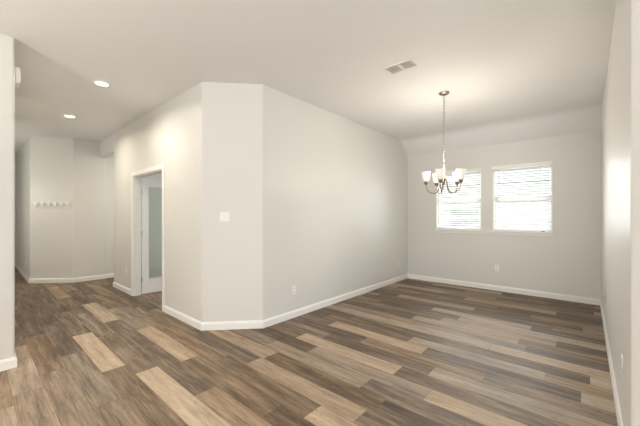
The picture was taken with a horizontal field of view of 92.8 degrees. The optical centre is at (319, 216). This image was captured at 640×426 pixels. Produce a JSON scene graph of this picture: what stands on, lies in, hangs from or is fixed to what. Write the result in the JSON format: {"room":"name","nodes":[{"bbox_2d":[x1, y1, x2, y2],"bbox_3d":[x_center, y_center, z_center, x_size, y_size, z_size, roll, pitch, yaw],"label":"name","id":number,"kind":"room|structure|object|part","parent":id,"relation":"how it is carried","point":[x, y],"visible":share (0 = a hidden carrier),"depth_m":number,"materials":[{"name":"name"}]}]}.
{"room":"empty dining room","nodes":[
{"label":"empty dining room","id":0,"kind":"room"},
{"bbox_2d":[15,157,15,262],"bbox_3d":[-9.124,-0.125,7.734,0.120,3.050,2.018,0,0,41],"label":"wall","id":1,"kind":"structure","parent":0,"point":[15,157],"depth_m":8.44,"materials":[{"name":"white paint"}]},
{"bbox_2d":[0,34,113,359],"bbox_3d":[-5.813,-0.125,5.421,7.910,3.050,10.300,0,0,41],"label":"wall","id":2,"kind":"structure","parent":0,"point":[76,241],"depth_m":6.41,"materials":[{"name":"white paint"}]},
{"bbox_2d":[0,354,16,371],"bbox_3d":[-5.836,1.351,2.104,3.605,0.098,5.078,0,0,41],"label":"baseboard","id":3,"kind":"structure","parent":2,"relation":"attached to","point":[9,363],"depth_m":2.79,"materials":[{"name":"white"}]},
{"bbox_2d":[15,67,20,86],"bbox_3d":[-2.912,-1.335,2.929,0.150,0.150,0.046,0,0,41],"label":"door chime","id":4,"kind":"object","parent":2,"relation":"attached to","point":[17,69],"visible":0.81,"depth_m":2.88,"materials":[{"name":"white plastic"}]},
{"bbox_2d":[33,202,70,207],"bbox_3d":[-5.620,-0.237,6.365,0.740,0.122,0.065,0,0,-4],"label":"hook rail","id":5,"kind":"object","parent":2,"relation":"attached to","point":[35,204],"visible":1,"depth_m":6.38,"materials":[{"name":"white"}]},
{"bbox_3d":[-5.622,-0.193,6.391,0.740,0.026,0.012,0,0,-4],"label":"rail","id":6,"kind":"part","parent":5,"relation":"part of","materials":[{"name":"white wood"}]},
{"bbox_2d":[15,263,113,282],"bbox_3d":[-5.289,1.351,7.682,5.923,0.098,2.538,0,0,-10],"label":"baseboard","id":7,"kind":"structure","parent":2,"relation":"attached to","point":[110,275],"depth_m":6.45,"materials":[{"name":"white wood"}]},
{"bbox_2d":[114,105,162,288],"bbox_3d":[-2.045,-0.125,6.615,2.368,3.050,3.539,0,0,41],"label":"wall","id":8,"kind":"structure","parent":0,"point":[138,145],"depth_m":5.64,"materials":[{"name":"white paint"}]},
{"bbox_2d":[113,282,130,294],"bbox_3d":[-2.562,1.351,7.051,1.046,0.098,3.544,0,0,41],"label":"baseboard","id":9,"kind":"structure","parent":8,"relation":"attached to","point":[116,285],"depth_m":5.67,"materials":[{"name":"white wood"}]},
{"bbox_2d":[131,164,164,311],"bbox_3d":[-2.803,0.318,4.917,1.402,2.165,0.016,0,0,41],"label":"trim","id":10,"kind":"structure","parent":8,"relation":"attached to","point":[162,166],"depth_m":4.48,"materials":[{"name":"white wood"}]},
{"bbox_2d":[141,179,161,293],"bbox_3d":[-2.970,0.364,5.645,0.047,2.048,0.624,0,0,43],"label":"door","id":11,"kind":"structure","parent":8,"relation":"in","point":[148,285],"depth_m":5.47,"materials":[{"name":"white paint"}]},
{"bbox_2d":[163,82,407,321],"bbox_3d":[0.153,-0.125,5.148,4.926,3.050,1.433,0,0,-30],"label":"wall","id":12,"kind":"structure","parent":0,"point":[315,198],"depth_m":4.13,"materials":[{"name":"white paint"}]},
{"bbox_2d":[220,212,228,220],"bbox_3d":[-1.180,0.007,3.766,0.116,0.115,0.009,0,0,-6],"label":"light switch","id":13,"kind":"object","parent":12,"relation":"attached to","point":[224,216],"visible":1,"depth_m":3.76,"materials":[{"name":"white plastic"}]},
{"bbox_2d":[164,274,407,330],"bbox_3d":[0.182,1.351,5.089,4.910,0.098,1.347,0,0,-30],"label":"baseboard","id":14,"kind":"structure","parent":12,"relation":"attached to","point":[254,324],"depth_m":4.10,"materials":[{"name":"white wood"}]},
{"bbox_2d":[292,285,295,294],"bbox_3d":[-0.357,1.022,4.220,0.009,0.115,0.070,0,0,41],"label":"electrical outlet","id":15,"kind":"object","parent":12,"relation":"attached to","point":[293,287],"visible":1,"depth_m":4.21,"materials":[{"name":"white plastic"}]},
{"bbox_2d":[0,0,615,156],"bbox_3d":[-2.118,-1.522,2.970,17.100,0.557,11.580,0,0,41],"label":"ceiling","id":16,"kind":"structure","parent":0,"point":[510,70],"depth_m":3.23,"materials":[{"name":"white paint"}]},
{"bbox_2d":[62,114,76,117],"bbox_3d":[-4.123,-1.644,5.021,0.188,0.012,0.188,0,0,41],"label":"recessed light","id":17,"kind":"object","parent":16,"relation":"in","point":[65,115],"visible":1,"depth_m":5.01,"materials":[{"name":"white"}]},
{"bbox_2d":[92,80,110,86],"bbox_3d":[-2.709,-1.644,3.783,0.188,0.012,0.188,0,0,41],"label":"recessed light","id":18,"kind":"object","parent":16,"relation":"in","point":[97,82],"visible":1,"depth_m":3.78,"materials":[{"name":"white"}]},
{"bbox_2d":[383,58,418,74],"bbox_3d":[0.892,-1.646,3.363,0.336,0.009,0.196,0,0,41],"label":"ceiling vent","id":19,"kind":"object","parent":16,"relation":"in","point":[410,63],"visible":1,"depth_m":3.36,"materials":[{"name":"white metal"}]},
{"bbox_2d":[421,91,465,193],"bbox_3d":[1.657,-0.976,4.059,0.547,1.348,0.545,0,0,41],"label":"chandelier","id":20,"kind":"object","parent":16,"relation":"hanging from","point":[439,176],"visible":1,"depth_m":4.07,"materials":[{"name":"white glass"}]},
{"bbox_3d":[1.438,-0.532,4.135,0.118,0.132,0.118,0,0,41],"label":"lamp shade","id":21,"kind":"part","parent":20,"relation":"part of","materials":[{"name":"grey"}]},
{"bbox_3d":[1.646,-0.532,4.303,0.118,0.132,0.118,0,0,41],"label":"lamp shade","id":22,"kind":"part","parent":20,"relation":"part of","materials":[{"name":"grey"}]},
{"bbox_3d":[1.533,-0.532,3.884,0.118,0.132,0.118,0,0,41],"label":"lamp shade","id":23,"kind":"part","parent":20,"relation":"part of","materials":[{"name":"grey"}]},
{"bbox_3d":[1.658,-1.158,4.075,0.020,0.880,0.020,0,0,-4],"label":"chain","id":24,"kind":"part","parent":20,"relation":"part of","materials":[{"name":"silver metal"}]},
{"bbox_3d":[1.871,-0.532,4.156,0.118,0.132,0.118,0,0,41],"label":"lamp shade","id":25,"kind":"part","parent":20,"relation":"part of","materials":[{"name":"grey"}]},
{"bbox_3d":[1.801,-0.532,3.897,0.118,0.132,0.118,0,0,41],"label":"lamp shade","id":26,"kind":"part","parent":20,"relation":"part of","materials":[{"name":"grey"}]},
{"bbox_2d":[0,268,617,425],"bbox_3d":[-2.160,1.401,2.921,17.100,0.002,11.450,0,0,41],"label":"floor","id":27,"kind":"structure","parent":0,"point":[406,352],"depth_m":2.90,"materials":[{"name":"brown wood"}]},
{"bbox_2d":[408,130,600,298],"bbox_3d":[3.243,0.015,5.893,3.463,2.770,0.140,0,0,41],"label":"wall","id":28,"kind":"structure","parent":0,"point":[568,261],"depth_m":5.43,"materials":[{"name":"white paint"}]},
{"bbox_2d":[438,173,480,229],"bbox_3d":[2.864,-0.328,6.268,0.878,1.205,0.066,0,0,41],"label":"window","id":29,"kind":"structure","parent":28,"relation":"in","point":[480,173],"depth_m":6.29,"materials":[{"name":"white plastic"}]},
{"bbox_2d":[435,167,481,229],"bbox_3d":[2.810,-0.335,6.207,0.902,1.211,0.082,0,0,41],"label":"window blind","id":30,"kind":"object","parent":29,"relation":"attached to","point":[472,170],"visible":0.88,"depth_m":6.16,"materials":[{"name":"white"}]},
{"bbox_3d":[2.819,0.260,6.217,0.842,0.022,0.050,0,0,41],"label":"rail","id":31,"kind":"part","parent":30,"relation":"part of","materials":[{"name":"white plastic"}]},
{"bbox_3d":[2.854,-0.330,6.256,0.788,0.055,0.036,0,0,41],"label":"meeting rail","id":32,"kind":"part","parent":29,"relation":"part of","materials":[{"name":"white plastic"}]},
{"bbox_2d":[436,170,493,230],"bbox_3d":[3.232,-0.328,5.858,1.973,1.205,0.077,0,0,41],"label":"trim","id":33,"kind":"structure","parent":28,"relation":"attached to","point":[493,170],"depth_m":5.90,"materials":[{"name":"white"}]},
{"bbox_2d":[434,229,553,235],"bbox_3d":[3.217,0.310,5.849,2.025,0.070,0.110,0,0,41],"label":"trim","id":34,"kind":"structure","parent":28,"relation":"attached to","point":[525,233],"depth_m":5.70,"materials":[{"name":"white wood"}]},
{"bbox_2d":[408,274,600,304],"bbox_3d":[3.192,1.351,5.835,3.223,0.098,0.015,0,0,41],"label":"baseboard","id":35,"kind":"structure","parent":28,"relation":"attached to","point":[594,301],"depth_m":5.55,"materials":[{"name":"white wood"}]},
{"bbox_2d":[494,165,551,231],"bbox_3d":[3.679,-0.328,5.554,0.900,1.205,0.066,0,0,41],"label":"window","id":36,"kind":"structure","parent":28,"relation":"in","point":[551,165],"depth_m":5.49,"materials":[{"name":"white plastic"}]},
{"bbox_2d":[492,161,552,231],"bbox_3d":[3.626,-0.335,5.493,0.924,1.211,0.082,0,0,41],"label":"window blind","id":37,"kind":"object","parent":36,"relation":"attached to","point":[545,163],"visible":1,"depth_m":5.47,"materials":[{"name":"white plastic"}]},
{"bbox_3d":[3.402,-0.315,5.707,0.003,1.140,0.054,0,0,41],"label":"ladder cord","id":38,"kind":"part","parent":37,"relation":"part of","materials":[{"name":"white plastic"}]},
{"bbox_3d":[3.635,0.260,5.503,0.864,0.022,0.050,0,0,41],"label":"rail","id":39,"kind":"part","parent":37,"relation":"part of","materials":[{"name":"white plastic"}]},
{"bbox_3d":[3.868,-0.315,5.299,0.003,1.140,0.054,0,0,41],"label":"ladder cord","id":40,"kind":"part","parent":37,"relation":"part of","materials":[{"name":"white fabric"}]},
{"bbox_3d":[3.669,-0.330,5.542,0.810,0.055,0.036,0,0,41],"label":"meeting rail","id":41,"kind":"part","parent":36,"relation":"part of","materials":[{"name":"white plastic"}]},
{"bbox_2d":[601,0,639,425],"bbox_3d":[3.174,-0.125,1.307,3.087,3.050,6.768,0,0,-4],"label":"wall","id":42,"kind":"structure","parent":0,"point":[620,127],"depth_m":1.88,"materials":[{"name":"white paint"}]},
{"bbox_2d":[600,300,622,425],"bbox_3d":[3.111,1.351,1.321,2.996,0.098,6.743,0,0,-4],"label":"baseboard","id":43,"kind":"structure","parent":42,"relation":"attached to","point":[614,388],"depth_m":2.55,"materials":[{"name":"white"}]},
{"bbox_2d":[621,354,622,375],"bbox_3d":[1.903,0.935,1.923,0.009,0.115,0.070,0,0,41],"label":"electrical outlet","id":44,"kind":"object","parent":42,"relation":"attached to","point":[621,354],"visible":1,"depth_m":1.91,"materials":[{"name":"white plastic"}]},
{"label":"outside","id":45,"kind":"structure","parent":0,"visible":0},
{"bbox_3d":[21.984,1.875,25.111,80.000,0.050,53.250,0,0,41],"label":"ground","id":46,"kind":"structure","parent":45,"visible":0},
{"bbox_2d":[440,165,549,227],"bbox_3d":[9.034,-0.300,13.356,20.800,4.300,6.800,0,0,41],"label":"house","id":47,"kind":"structure","parent":46,"relation":"on","point":[548,165],"depth_m":11.32,"materials":[{"name":"white"}]}
]}

